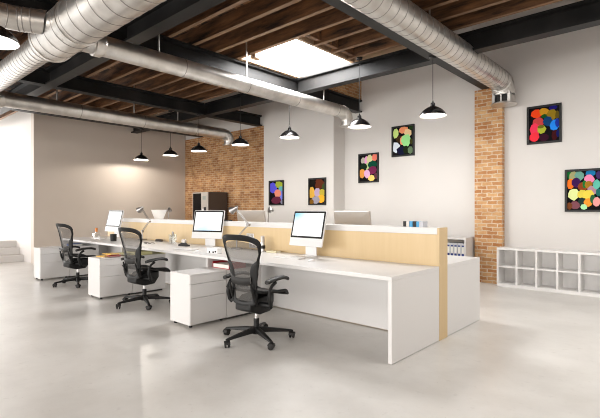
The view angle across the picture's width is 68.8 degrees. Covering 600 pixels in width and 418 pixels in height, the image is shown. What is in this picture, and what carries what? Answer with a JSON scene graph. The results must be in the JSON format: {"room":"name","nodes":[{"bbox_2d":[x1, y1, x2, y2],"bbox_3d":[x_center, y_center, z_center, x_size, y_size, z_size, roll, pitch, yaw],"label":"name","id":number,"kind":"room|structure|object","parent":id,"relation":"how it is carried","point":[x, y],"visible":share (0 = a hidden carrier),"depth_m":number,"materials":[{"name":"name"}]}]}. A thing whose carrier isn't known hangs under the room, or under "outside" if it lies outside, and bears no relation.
{"room":"open-plan office","nodes":[
{"label":"open-plan office","id":0,"kind":"room"},
{"bbox_2d":[0,109,9,114],"bbox_3d":[-6.603,-2.270,9.650,0.760,0.270,0.180,0,0,42],"label":"ceiling beam","id":1,"kind":"structure","parent":0,"point":[2,111],"depth_m":9.59,"materials":[{"name":"metal"}]},
{"bbox_2d":[0,111,30,262],"bbox_3d":[-8.323,-1.040,12.378,5.050,4.700,0.200,0,0,42],"label":"wall","id":2,"kind":"structure","parent":0,"point":[15,129],"depth_m":11.37,"materials":[{"name":"white paint"}]},
{"bbox_2d":[3,83,52,108],"bbox_3d":[-5.312,-2.270,8.483,2.360,0.270,0.180,0,0,42],"label":"ceiling beam","id":3,"kind":"structure","parent":0,"point":[23,88],"depth_m":8.24,"materials":[{"name":"metal"}]},
{"bbox_2d":[45,51,109,86],"bbox_3d":[-3.332,-2.270,6.693,2.620,0.270,0.180,0,0,42],"label":"ceiling beam","id":4,"kind":"structure","parent":0,"point":[81,62],"depth_m":6.90,"materials":[{"name":"metal"}]},
{"bbox_2d":[0,0,166,91],"bbox_3d":[-2.162,-1.860,4.321,14.203,0.470,0.470,0,0,42],"label":"spiral duct","id":5,"kind":"object","parent":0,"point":[70,27],"visible":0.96,"depth_m":4.19,"materials":[{"name":"grey metal"}]},
{"bbox_2d":[0,107,202,136],"bbox_3d":[-6.680,-2.270,8.864,0.180,0.270,11.190,0,0,42],"label":"ceiling beam","id":6,"kind":"structure","parent":0,"point":[13,109],"depth_m":10.66,"materials":[{"name":"metal"}]},
{"bbox_2d":[134,128,148,160],"bbox_3d":[-4.210,-1.720,11.626,0.368,0.830,0.368,0,0,42],"label":"pendant lamp","id":7,"kind":"object","parent":6,"relation":"hanging from","point":[141,157],"visible":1,"depth_m":11.60,"materials":[{"name":"black metal"}]},
{"bbox_2d":[31,111,184,263],"bbox_3d":[-5.038,-1.040,12.097,0.200,4.700,4.190,0,0,42],"label":"wall","id":8,"kind":"structure","parent":0,"point":[81,171],"depth_m":11.54,"materials":[{"name":"beige paint"}]},
{"bbox_2d":[0,59,261,126],"bbox_3d":[-4.796,-2.270,7.161,0.180,0.270,11.190,0,0,42],"label":"ceiling beam","id":9,"kind":"structure","parent":0,"point":[40,76],"depth_m":8.76,"materials":[{"name":"metal"}]},
{"bbox_2d":[191,114,206,151],"bbox_3d":[-2.282,-1.720,9.882,0.368,0.830,0.368,0,0,42],"label":"pendant lamp","id":10,"kind":"object","parent":9,"relation":"hanging from","point":[198,148],"visible":1,"depth_m":9.82,"materials":[{"name":"black metal"}]},
{"bbox_2d":[131,128,150,133],"bbox_3d":[-4.397,-2.270,12.091,0.760,0.270,0.180,0,0,42],"label":"ceiling beam","id":11,"kind":"structure","parent":0,"point":[135,130],"depth_m":12.14,"materials":[{"name":"metal"}]},
{"bbox_2d":[0,0,301,100],"bbox_3d":[-5.729,-3.035,4.101,22.000,0.830,18.400,0,0,42],"label":"ceiling","id":12,"kind":"structure","parent":0,"point":[16,34],"depth_m":6.58,"materials":[{"name":"brown wood"}]},
{"bbox_2d":[0,33,27,58],"bbox_3d":[-3.261,-2.513,5.787,20.400,0.215,0.062,0,0,42],"label":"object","id":13,"kind":"structure","parent":12,"relation":"attached to","point":[22,38],"depth_m":6.68,"materials":[{"name":"brown wood"}]},
{"bbox_2d":[0,2,46,33],"bbox_3d":[-3.842,-2.194,3.157,0.363,0.852,3.607,0,0,42],"label":"duct","id":14,"kind":"object","parent":12,"relation":"hanging from","point":[12,17],"visible":0.92,"depth_m":4.29,"materials":[{"name":"grey metal"}]},
{"bbox_2d":[0,85,233,145],"bbox_3d":[-3.491,-2.115,9.230,0.330,1.010,5.400,0,0,42],"label":"duct","id":15,"kind":"object","parent":12,"relation":"hanging from","point":[7,99],"visible":0.93,"depth_m":8.69,"materials":[{"name":"grey metal"}]},
{"bbox_2d":[0,0,248,119],"bbox_3d":[-2.447,-2.513,6.688,20.400,0.215,0.062,0,0,42],"label":"joist","id":16,"kind":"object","parent":12,"relation":"attached to","point":[226,5],"depth_m":5.87,"materials":[{"name":"brown wood"}]},
{"bbox_2d":[103,78,202,110],"bbox_3d":[-3.126,-2.513,9.486,6.040,0.215,0.062,0,0,42],"label":"joist","id":17,"kind":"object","parent":12,"relation":"attached to","point":[185,83],"depth_m":9.09,"materials":[{"name":"brown wood"}]},
{"bbox_2d":[119,83,220,112],"bbox_3d":[-2.854,-2.513,9.786,6.040,0.215,0.062,0,0,42],"label":"joist","id":18,"kind":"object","parent":12,"relation":"attached to","point":[204,87],"depth_m":9.36,"materials":[{"name":"brown wood"}]},
{"bbox_2d":[48,0,300,101],"bbox_3d":[-0.395,-2.513,5.379,15.600,0.215,0.062,0,0,42],"label":"joist","id":19,"kind":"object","parent":12,"relation":"attached to","point":[254,10],"depth_m":6.03,"materials":[{"name":"brown wood"}]},
{"bbox_2d":[135,87,236,115],"bbox_3d":[-2.582,-2.513,10.086,6.040,0.215,0.062,0,0,42],"label":"joist","id":20,"kind":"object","parent":12,"relation":"attached to","point":[221,91],"depth_m":9.65,"materials":[{"name":"brown wood"}]},
{"bbox_2d":[163,110,177,155],"bbox_3d":[-3.157,-1.855,10.673,0.368,1.100,0.368,0,0,42],"label":"pendant lamp","id":21,"kind":"object","parent":20,"relation":"hanging from","point":[170,152],"visible":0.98,"depth_m":10.62,"materials":[{"name":"black metal"}]},
{"bbox_2d":[231,92,248,145],"bbox_3d":[-1.214,-1.855,8.916,0.368,1.100,0.368,0,0,42],"label":"pendant lamp","id":22,"kind":"object","parent":20,"relation":"hanging from","point":[240,141],"visible":0.95,"depth_m":8.90,"materials":[{"name":"black metal"}]},
{"bbox_2d":[66,0,334,104],"bbox_3d":[-0.123,-2.513,5.679,15.600,0.215,0.062,0,0,42],"label":"joist","id":23,"kind":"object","parent":12,"relation":"attached to","point":[304,9],"depth_m":6.17,"materials":[{"name":"brown wood"}]},
{"bbox_2d":[82,34,352,127],"bbox_3d":[-0.695,-2.110,6.716,0.300,1.020,5.108,0,0,42],"label":"duct","id":24,"kind":"object","parent":12,"relation":"hanging from","point":[107,47],"visible":0.94,"depth_m":5.97,"materials":[{"name":"grey metal"}]},
{"bbox_2d":[85,8,353,107],"bbox_3d":[0.148,-2.513,5.979,15.600,0.215,0.062,0,0,42],"label":"joist","id":25,"kind":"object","parent":12,"relation":"attached to","point":[332,17],"depth_m":6.45,"materials":[{"name":"brown wood"}]},
{"bbox_2d":[251,52,260,59],"bbox_3d":[-0.689,-2.424,6.872,0.100,0.138,0.130,0,0,42],"label":"timber trimmer","id":26,"kind":"structure","parent":25,"relation":"attached to","point":[257,56],"depth_m":6.85},
{"bbox_2d":[238,57,297,77],"bbox_3d":[-0.514,-2.440,7.536,0.070,0.070,1.370,0,0,42],"label":"timber trimmer","id":27,"kind":"structure","parent":25,"relation":"attached to","point":[249,60],"depth_m":7.50},
{"bbox_2d":[247,39,343,72],"bbox_3d":[-0.084,-2.627,7.228,1.480,0.265,1.590,0,0,42],"label":"window","id":28,"kind":"structure","parent":12,"relation":"attached to","point":[296,56],"depth_m":7.21,"materials":[{"name":"white glass"}]},
{"bbox_2d":[305,31,320,41],"bbox_3d":[0.169,-2.527,6.233,0.070,0.185,0.340,0,0,42],"label":"joist blocking","id":29,"kind":"object","parent":12,"relation":"attached to","point":[316,36],"visible":0.36,"depth_m":6.25,"materials":[{"name":"brown wood"}]},
{"bbox_2d":[297,36,353,62],"bbox_3d":[0.406,-2.518,6.704,0.050,0.205,1.370,0,0,42],"label":"timber trimmer","id":30,"kind":"structure","parent":12,"relation":"attached to","point":[304,39],"depth_m":6.63},
{"bbox_2d":[324,40,337,48],"bbox_3d":[0.441,-2.527,6.534,0.070,0.185,0.340,0,0,42],"label":"joist blocking","id":31,"kind":"object","parent":12,"relation":"attached to","point":[334,44],"visible":0.29,"depth_m":6.57,"materials":[{"name":"brown wood"}]},
{"bbox_2d":[341,48,353,55],"bbox_3d":[0.712,-2.527,6.834,0.070,0.185,0.340,0,0,42],"label":"joist blocking","id":32,"kind":"object","parent":12,"relation":"attached to","point":[350,52],"visible":0.29,"depth_m":6.87,"materials":[{"name":"brown wood"}]},
{"bbox_2d":[314,0,457,45],"bbox_3d":[3.217,-2.513,3.752,8.060,0.215,0.062,0,0,42],"label":"joist","id":33,"kind":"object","parent":12,"relation":"attached to","point":[353,26],"depth_m":5.99,"materials":[{"name":"brown wood"}]},
{"bbox_2d":[331,0,510,53],"bbox_3d":[3.488,-2.513,4.052,8.060,0.215,0.062,0,0,42],"label":"joist","id":34,"kind":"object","parent":12,"relation":"attached to","point":[460,7],"depth_m":5.56,"materials":[{"name":"brown wood"}]},
{"bbox_2d":[341,0,516,107],"bbox_3d":[1.580,-2.183,5.326,0.410,0.875,5.920,0,0,42],"label":"duct","id":35,"kind":"object","parent":12,"relation":"hanging from","point":[405,18],"visible":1,"depth_m":5.27,"materials":[{"name":"grey metal"}]},
{"bbox_2d":[490,91,516,107],"bbox_3d":[3.427,-1.845,7.369,0.410,0.200,0.410,0,0,42],"label":"diffuser","id":36,"kind":"object","parent":35,"relation":"attached to","point":[500,99],"depth_m":7.28,"materials":[{"name":"silver metal"}]},
{"bbox_2d":[347,0,562,59],"bbox_3d":[3.760,-2.513,4.352,8.060,0.215,0.062,0,0,42],"label":"joist","id":37,"kind":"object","parent":12,"relation":"attached to","point":[511,7],"depth_m":5.66,"materials":[{"name":"brown wood"}]},
{"bbox_2d":[348,57,370,128],"bbox_3d":[0.945,-1.855,6.965,0.368,1.100,0.368,0,0,42],"label":"pendant lamp","id":38,"kind":"object","parent":37,"relation":"hanging from","point":[359,123],"visible":1,"depth_m":6.96,"materials":[{"name":"black metal"}]},
{"bbox_3d":[-4.076,-2.513,4.885,20.400,0.215,0.062,0,0,42],"label":"ceiling","id":39,"kind":"structure","parent":12,"relation":"attached to","visible":0},
{"bbox_2d":[0,26,19,49],"bbox_3d":[-2.372,-1.847,3.371,0.368,1.115,0.368,0,0,42],"label":"pendant lamp","id":40,"kind":"object","parent":39,"relation":"hanging from","point":[8,41],"visible":1,"depth_m":3.50,"materials":[{"name":"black metal"}]},
{"bbox_2d":[122,0,225,44],"bbox_3d":[-1.251,-2.270,4.812,2.630,0.270,0.180,0,0,42],"label":"ceiling beam","id":41,"kind":"structure","parent":0,"point":[168,14],"depth_m":5.08,"materials":[{"name":"metal"}]},
{"bbox_2d":[148,111,205,129],"bbox_3d":[-3.106,-2.270,10.924,2.360,0.270,0.180,0,0,42],"label":"ceiling beam","id":42,"kind":"structure","parent":0,"point":[183,117],"depth_m":10.71,"materials":[{"name":"metal"}]},
{"bbox_2d":[0,0,361,113],"bbox_3d":[-2.582,-2.270,5.435,0.180,0.270,11.600,0,0,42],"label":"ceiling beam","id":43,"kind":"structure","parent":0,"point":[168,45],"depth_m":6.81,"materials":[{"name":"metal"}]},
{"bbox_2d":[280,105,299,138],"bbox_3d":[-0.190,-1.720,7.991,0.368,0.830,0.368,0,0,42],"label":"pendant lamp","id":44,"kind":"object","parent":43,"relation":"hanging from","point":[288,134],"visible":0.93,"depth_m":7.95,"materials":[{"name":"black metal"}]},
{"bbox_2d":[185,126,263,220],"bbox_3d":[-2.112,-0.410,12.687,3.750,3.440,0.610,0,0,42],"label":"brick wall","id":45,"kind":"structure","parent":0,"point":[238,171],"depth_m":12.13,"materials":[{"name":"brown brick"}]},
{"bbox_2d":[205,93,273,115],"bbox_3d":[-1.125,-2.270,9.133,2.620,0.270,0.180,0,0,42],"label":"ceiling beam","id":46,"kind":"structure","parent":0,"point":[231,103],"depth_m":9.36,"materials":[{"name":"metal"}]},
{"bbox_2d":[185,91,344,223],"bbox_3d":[-1.277,-1.040,11.933,6.000,4.700,0.610,0,0,42],"label":"wall","id":47,"kind":"structure","parent":0,"point":[319,151],"depth_m":10.40,"materials":[{"name":"white paint"}]},
{"bbox_2d":[269,180,283,204],"bbox_3d":[-0.589,-0.400,10.878,0.515,0.620,0.032,0,0,42],"label":"framed picture","id":48,"kind":"object","parent":47,"relation":"attached to","point":[276,187],"visible":1,"depth_m":10.88,"materials":[{"name":"black paper"}]},
{"bbox_2d":[308,177,325,204],"bbox_3d":[0.390,-0.400,9.993,0.515,0.620,0.032,0,0,42],"label":"framed picture","id":49,"kind":"object","parent":47,"relation":"attached to","point":[316,186],"visible":1,"depth_m":9.99,"materials":[{"name":"black paper"}]},
{"bbox_2d":[0,261,599,417],"bbox_3d":[-5.729,1.360,4.101,22.000,0.100,18.400,0,0,42],"label":"floor","id":50,"kind":"structure","parent":0,"point":[66,352],"depth_m":3.76,"materials":[{"name":"concrete"}]},
{"bbox_2d":[0,238,23,262],"bbox_3d":[-9.787,1.062,10.871,4.100,0.495,4.000,0,0,42],"label":"stair steps","id":51,"kind":"structure","parent":50,"relation":"on","point":[9,252],"depth_m":10.99,"materials":[{"name":"white paint"}]},
{"bbox_2d":[34,246,68,280],"bbox_3d":[-4.697,1.015,8.284,0.360,0.590,0.500,0,0,42],"label":"drawer pedestal","id":52,"kind":"object","parent":50,"relation":"on","point":[48,263],"visible":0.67,"depth_m":8.12,"materials":[{"name":"white laminate"}]},
{"bbox_2d":[52,223,95,287],"bbox_3d":[-3.865,0.774,7.558,0.749,1.069,0.750,0,0,36],"label":"office chair","id":53,"kind":"object","parent":50,"relation":"on","point":[66,235],"visible":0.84,"depth_m":7.38,"materials":[{"name":"black plastic"}]},
{"bbox_2d":[68,241,98,276],"bbox_3d":[-4.342,0.958,8.677,0.360,0.704,0.550,0,0,42],"label":"storage cabinet","id":54,"kind":"object","parent":50,"relation":"on","point":[84,271],"visible":0.34,"depth_m":8.58,"materials":[{"name":"white laminate"}]},
{"bbox_2d":[88,254,132,298],"bbox_3d":[-2.865,1.015,6.628,0.400,0.590,0.500,0,0,42],"label":"drawer pedestal","id":55,"kind":"object","parent":50,"relation":"on","point":[106,276],"visible":0.75,"depth_m":6.45,"materials":[{"name":"white laminate"}]},
{"bbox_2d":[116,227,169,309],"bbox_3d":[-2.150,0.774,5.981,0.749,1.069,0.750,0,0,36],"label":"office chair","id":56,"kind":"object","parent":50,"relation":"on","point":[136,273],"visible":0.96,"depth_m":5.81,"materials":[{"name":"black plastic"}]},
{"bbox_2d":[121,247,164,293],"bbox_3d":[-2.509,0.958,7.021,0.400,0.704,0.550,0,0,42],"label":"storage cabinet","id":57,"kind":"object","parent":50,"relation":"on","point":[159,284],"visible":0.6,"depth_m":6.96,"materials":[{"name":"white laminate"}]},
{"bbox_2d":[141,250,151,254],"bbox_3d":[-2.552,0.695,6.959,0.280,0.049,0.300,0,0,42],"label":"box","id":58,"kind":"object","parent":57,"relation":"on","point":[143,252],"visible":0.46,"depth_m":6.91,"materials":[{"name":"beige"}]},
{"bbox_2d":[170,267,225,327],"bbox_3d":[-1.181,1.015,5.105,0.400,0.590,0.500,0,0,42],"label":"drawer pedestal","id":59,"kind":"object","parent":50,"relation":"on","point":[197,295],"visible":0.98,"depth_m":4.95,"materials":[{"name":"white laminate"}]},
{"bbox_2d":[193,192,226,219],"bbox_3d":[-2.492,0.425,12.095,0.700,1.770,0.680,0,0,42],"label":"vending machine","id":60,"kind":"object","parent":50,"relation":"on","point":[202,201],"visible":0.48,"depth_m":11.86,"materials":[{"name":"brown metal"}]},
{"bbox_2d":[207,258,260,318],"bbox_3d":[-0.826,0.958,5.498,0.400,0.704,0.550,0,0,42],"label":"storage cabinet","id":61,"kind":"object","parent":50,"relation":"on","point":[231,311],"visible":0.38,"depth_m":5.26,"materials":[{"name":"white laminate"}]},
{"bbox_2d":[213,260,229,269],"bbox_3d":[-0.874,0.682,5.401,0.320,0.075,0.260,0,0,42],"label":"tray","id":62,"kind":"object","parent":61,"relation":"in","point":[219,261],"visible":0.3,"depth_m":5.45,"materials":[{"name":"red"}]},
{"bbox_2d":[213,262,228,268],"bbox_3d":[-0.875,0.692,5.399,0.304,0.043,0.245,0,0,42],"label":"paper stack","id":63,"kind":"object","parent":62,"relation":"in","point":[221,264],"visible":0.57,"depth_m":5.33,"materials":[{"name":"white paper"}]},
{"bbox_2d":[73,236,438,364],"bbox_3d":[-1.655,0.937,6.474,7.360,0.734,0.915,0,0,42],"label":"desk","id":64,"kind":"object","parent":50,"relation":"on","point":[401,299],"visible":0.62,"depth_m":4.85,"materials":[{"name":"white laminate"}]},
{"bbox_2d":[110,234,116,240],"bbox_3d":[-3.316,0.507,7.784,0.110,0.125,0.110,0,0,42],"label":"pencil cup","id":65,"kind":"object","parent":64,"relation":"on","point":[113,237],"visible":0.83,"depth_m":7.74,"materials":[{"name":"black plastic"}]},
{"bbox_2d":[105,210,123,237],"bbox_3d":[-3.684,0.296,8.630,0.520,0.547,0.201,0,0,37],"label":"computer monitor","id":66,"kind":"object","parent":64,"relation":"on","point":[115,217],"visible":0.81,"depth_m":8.63,"materials":[{"name":"white plastic"}]},
{"bbox_2d":[136,207,150,239],"bbox_3d":[-2.841,0.262,8.002,0.400,0.616,0.170,0,0,42],"label":"desk lamp","id":67,"kind":"object","parent":64,"relation":"on","point":[139,209],"visible":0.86,"depth_m":8.04,"materials":[{"name":"silver metal"}]},
{"bbox_2d":[178,239,189,245],"bbox_3d":[-1.784,0.515,6.735,0.180,0.109,0.060,0,0,25],"label":"tape dispenser","id":68,"kind":"object","parent":64,"relation":"on","point":[183,241],"visible":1,"depth_m":6.72,"materials":[{"name":"black plastic"}]},
{"bbox_2d":[174,248,198,250],"bbox_3d":[-1.603,0.561,6.140,0.400,0.017,0.120,0,0,35],"label":"keyboard","id":69,"kind":"object","parent":64,"relation":"on","point":[189,249],"visible":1,"depth_m":6.10,"materials":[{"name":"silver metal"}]},
{"bbox_2d":[191,210,224,247],"bbox_3d":[-1.393,0.296,6.585,0.520,0.547,0.201,0,0,20],"label":"computer monitor","id":70,"kind":"object","parent":64,"relation":"on","point":[207,225],"visible":0.94,"depth_m":6.60,"materials":[{"name":"white plastic"}]},
{"bbox_2d":[207,247,221,253],"bbox_3d":[-1.097,0.532,5.615,0.170,0.075,0.102,0,0,28],"label":"box","id":71,"kind":"object","parent":64,"relation":"on","point":[210,250],"visible":1,"depth_m":5.58,"materials":[{"name":"white plastic"}]},
{"bbox_2d":[228,206,250,234],"bbox_3d":[-0.846,0.262,6.198,0.400,0.616,0.170,0,0,42],"label":"desk lamp","id":72,"kind":"object","parent":64,"relation":"on","point":[232,210],"visible":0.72,"depth_m":6.23,"materials":[{"name":"silver metal"}]},
{"bbox_2d":[73,236,438,280],"bbox_3d":[-1.655,0.588,6.474,7.360,0.035,0.915,0,0,42],"label":"countertop","id":73,"kind":"structure","parent":64,"relation":"on","point":[380,270],"depth_m":4.67,"materials":[{"name":"white laminate"}]},
{"bbox_2d":[260,236,264,251],"bbox_3d":[-0.501,0.464,5.872,0.075,0.212,0.075,0,0,42],"label":"flask","id":74,"kind":"object","parent":64,"relation":"on","point":[262,242],"visible":0.9,"depth_m":5.84,"materials":[{"name":"silver metal"}]},
{"bbox_2d":[266,250,280,252],"bbox_3d":[-0.344,0.559,5.749,0.170,0.020,0.110,0,0,36],"label":"notepad","id":75,"kind":"object","parent":64,"relation":"on","point":[269,251],"visible":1,"depth_m":5.71,"materials":[{"name":"beige paper"}]},
{"bbox_2d":[274,255,304,259],"bbox_3d":[-0.128,0.561,5.077,0.400,0.017,0.120,0,0,42],"label":"keyboard","id":76,"kind":"object","parent":64,"relation":"on","point":[279,256],"visible":1,"depth_m":5.04,"materials":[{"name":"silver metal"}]},
{"bbox_2d":[289,211,327,257],"bbox_3d":[0.077,0.296,5.229,0.520,0.547,0.201,0,0,43],"label":"computer monitor","id":77,"kind":"object","parent":64,"relation":"on","point":[308,227],"visible":1,"depth_m":5.23,"materials":[{"name":"white plastic"}]},
{"bbox_2d":[222,234,294,349],"bbox_3d":[-0.458,0.774,4.377,0.749,1.069,0.750,0,0,36],"label":"office chair","id":78,"kind":"object","parent":50,"relation":"on","point":[243,258],"visible":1,"depth_m":4.20,"materials":[{"name":"black plastic"}]},
{"bbox_2d":[108,218,446,340],"bbox_3d":[-1.283,0.749,6.886,7.361,1.122,0.196,0,0,42],"label":"divider","id":79,"kind":"object","parent":50,"relation":"on","point":[398,244],"visible":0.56,"depth_m":5.01,"materials":[{"name":"brown wood"}]},
{"bbox_2d":[419,221,426,226],"bbox_3d":[1.286,0.159,4.567,0.043,0.058,0.100,0,0,42],"label":"booklet","id":80,"kind":"object","parent":79,"relation":"on","point":[421,223],"visible":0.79,"depth_m":4.54,"materials":[{"name":"grey paper"}]},
{"bbox_2d":[447,236,473,256],"bbox_3d":[2.678,0.910,8.181,1.000,0.800,0.410,0,0,42],"label":"shelf","id":81,"kind":"object","parent":50,"relation":"on","point":[468,242],"visible":0.16,"depth_m":7.86,"materials":[{"name":"white laminate"}]},
{"bbox_2d":[447,242,453,254],"bbox_3d":[2.782,0.757,8.046,0.060,0.285,0.272,0,0,42],"label":"binder","id":82,"kind":"object","parent":81,"relation":"on","point":[448,244],"visible":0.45,"depth_m":7.94,"materials":[{"name":"grey plastic"}]},
{"bbox_2d":[450,242,458,254],"bbox_3d":[2.831,0.757,8.002,0.060,0.285,0.272,0,0,42],"label":"binder","id":83,"kind":"object","parent":81,"relation":"on","point":[451,244],"visible":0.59,"depth_m":7.91,"materials":[{"name":"grey plastic"}]},
{"bbox_2d":[454,242,462,255],"bbox_3d":[2.880,0.757,7.957,0.060,0.285,0.272,0,0,42],"label":"binder","id":84,"kind":"object","parent":81,"relation":"on","point":[455,244],"visible":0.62,"depth_m":7.86,"materials":[{"name":"grey plastic"}]},
{"bbox_2d":[458,243,461,255],"bbox_3d":[2.929,0.757,7.913,0.060,0.285,0.272,0,0,42],"label":"binder","id":85,"kind":"object","parent":81,"relation":"on","point":[459,244],"visible":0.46,"depth_m":7.81,"materials":[{"name":"grey plastic"}]},
{"bbox_2d":[461,243,463,255],"bbox_3d":[2.978,0.757,7.869,0.060,0.285,0.272,0,0,42],"label":"binder","id":86,"kind":"object","parent":81,"relation":"on","point":[462,244],"visible":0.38,"depth_m":7.77,"materials":[{"name":"grey plastic"}]},
{"bbox_2d":[447,255,479,335],"bbox_3d":[-0.915,0.937,7.294,7.360,0.734,0.906,0,0,42],"label":"desk","id":87,"kind":"object","parent":50,"relation":"on","point":[463,272],"visible":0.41,"depth_m":4.80,"materials":[{"name":"white laminate"}]},
{"bbox_2d":[151,210,166,218],"bbox_3d":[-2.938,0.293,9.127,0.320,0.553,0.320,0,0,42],"label":"bowl","id":88,"kind":"object","parent":87,"relation":"on","point":[158,214],"visible":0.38,"depth_m":9.03,"materials":[{"name":"white ceramic"}]},
{"bbox_2d":[237,210,265,221],"bbox_3d":[-0.770,0.296,7.140,0.520,0.547,0.201,0,0,24],"label":"computer monitor","id":89,"kind":"object","parent":87,"relation":"on","point":[249,215],"visible":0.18,"depth_m":7.04,"materials":[{"name":"beige plastic"}]},
{"bbox_2d":[267,207,273,221],"bbox_3d":[-0.491,0.266,6.904,0.160,0.608,0.214,0,0,-31],"label":"lamp","id":90,"kind":"object","parent":87,"relation":"on","point":[270,209],"visible":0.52,"depth_m":6.90,"materials":[{"name":"silver metal"}]},
{"bbox_2d":[334,211,371,224],"bbox_3d":[0.713,0.296,5.799,0.520,0.547,0.201,0,0,31],"label":"computer monitor","id":91,"kind":"object","parent":87,"relation":"on","point":[340,217],"visible":0.33,"depth_m":5.71,"materials":[{"name":"beige plastic"}]},
{"bbox_2d":[447,255,479,267],"bbox_3d":[-0.915,0.588,7.294,7.360,0.035,0.906,0,0,42],"label":"countertop","id":92,"kind":"structure","parent":87,"relation":"on","point":[452,260],"depth_m":4.94,"materials":[{"name":"white laminate"}]},
{"bbox_2d":[497,246,599,297],"bbox_3d":[4.235,0.983,6.865,2.106,0.655,0.325,0,0,42],"label":"cube shelf","id":93,"kind":"object","parent":50,"relation":"on","point":[574,272],"visible":0.97,"depth_m":7.05,"materials":[{"name":"white laminate"}]},
{"bbox_2d":[330,81,360,99],"bbox_3d":[0.654,-2.897,9.014,0.140,0.985,1.950,0,0,42],"label":"brick infill","id":94,"kind":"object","parent":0,"point":[352,89],"visible":0.07,"depth_m":9.38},
{"bbox_2d":[296,48,434,93],"bbox_3d":[0.955,-2.270,7.252,2.630,0.270,0.180,0,0,42],"label":"ceiling beam","id":95,"kind":"structure","parent":0,"point":[406,59],"depth_m":7.14,"materials":[{"name":"metal"}]},
{"bbox_2d":[297,45,405,77],"bbox_3d":[0.915,-2.447,7.207,2.630,0.085,0.060,0,0,42],"label":"timber trimmer","id":96,"kind":"structure","parent":95,"relation":"on","point":[344,62],"depth_m":7.35,"materials":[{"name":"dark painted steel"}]},
{"bbox_2d":[322,0,488,89],"bbox_3d":[-0.490,-2.270,3.544,0.200,0.270,11.600,0,0,42],"label":"ceiling beam","id":97,"kind":"structure","parent":0,"point":[347,9],"depth_m":5.45,"materials":[{"name":"metal"}]},
{"bbox_2d":[419,55,446,118],"bbox_3d":[1.861,-1.720,6.136,0.368,0.830,0.368,0,0,42],"label":"pendant lamp","id":98,"kind":"object","parent":97,"relation":"hanging from","point":[433,111],"visible":0.99,"depth_m":6.11,"materials":[{"name":"black metal"}]},
{"bbox_2d":[345,0,599,256],"bbox_3d":[4.776,-1.040,6.736,9.950,4.700,0.200,0,0,42],"label":"wall","id":99,"kind":"structure","parent":0,"point":[435,185],"depth_m":8.03,"materials":[{"name":"white paint"}]},
{"bbox_2d":[358,152,378,182],"bbox_3d":[1.491,-0.894,9.550,0.515,0.638,0.032,0,0,42],"label":"framed picture","id":100,"kind":"object","parent":99,"relation":"attached to","point":[368,163],"visible":1,"depth_m":9.55,"materials":[{"name":"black paper"}]},
{"bbox_2d":[391,124,414,156],"bbox_3d":[2.111,-1.397,8.989,0.515,0.635,0.032,0,0,42],"label":"framed picture","id":101,"kind":"object","parent":99,"relation":"attached to","point":[403,136],"visible":1,"depth_m":8.98,"materials":[{"name":"black plastic"}]},
{"bbox_2d":[527,102,561,144],"bbox_3d":[4.036,-1.403,7.249,0.515,0.635,0.032,0,0,42],"label":"framed picture","id":102,"kind":"object","parent":99,"relation":"attached to","point":[544,122],"visible":1,"depth_m":7.24,"materials":[{"name":"black plastic"}]},
{"bbox_2d":[565,168,599,211],"bbox_3d":[4.452,-0.292,6.873,0.515,0.675,0.032,0,0,42],"label":"framed picture","id":103,"kind":"object","parent":99,"relation":"attached to","point":[582,186],"visible":1,"depth_m":6.88,"materials":[{"name":"black plastic"}]},
{"bbox_2d":[475,88,504,283],"bbox_3d":[3.369,-0.410,7.793,0.475,3.440,0.120,0,0,42],"label":"brick pillar","id":104,"kind":"structure","parent":0,"point":[489,121],"depth_m":7.73,"materials":[{"name":"brown brick"}]},
{"bbox_2d":[457,0,599,53],"bbox_3d":[4.505,-2.270,4.043,6.540,0.270,0.180,0,0,42],"label":"ceiling beam","id":105,"kind":"structure","parent":0,"point":[583,14],"depth_m":5.42,"materials":[{"name":"metal"}]},
{"bbox_3d":[-2.952,0.714,6.633,0.220,0.012,0.160,0,0,36],"label":"magazine","id":106,"kind":"object","parent":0,"visible":0},
{"bbox_3d":[-2.805,0.701,6.607,0.160,0.012,0.220,0,0,-34],"label":"magazine","id":107,"kind":"object","parent":106,"relation":"on","visible":0},
{"bbox_2d":[102,253,120,254],"bbox_3d":[-2.848,0.676,6.613,0.220,0.012,0.160,0,0,34],"label":"magazine","id":108,"kind":"object","parent":107,"relation":"on","point":[102,253],"visible":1,"depth_m":6.59,"materials":[{"name":"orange paper"}]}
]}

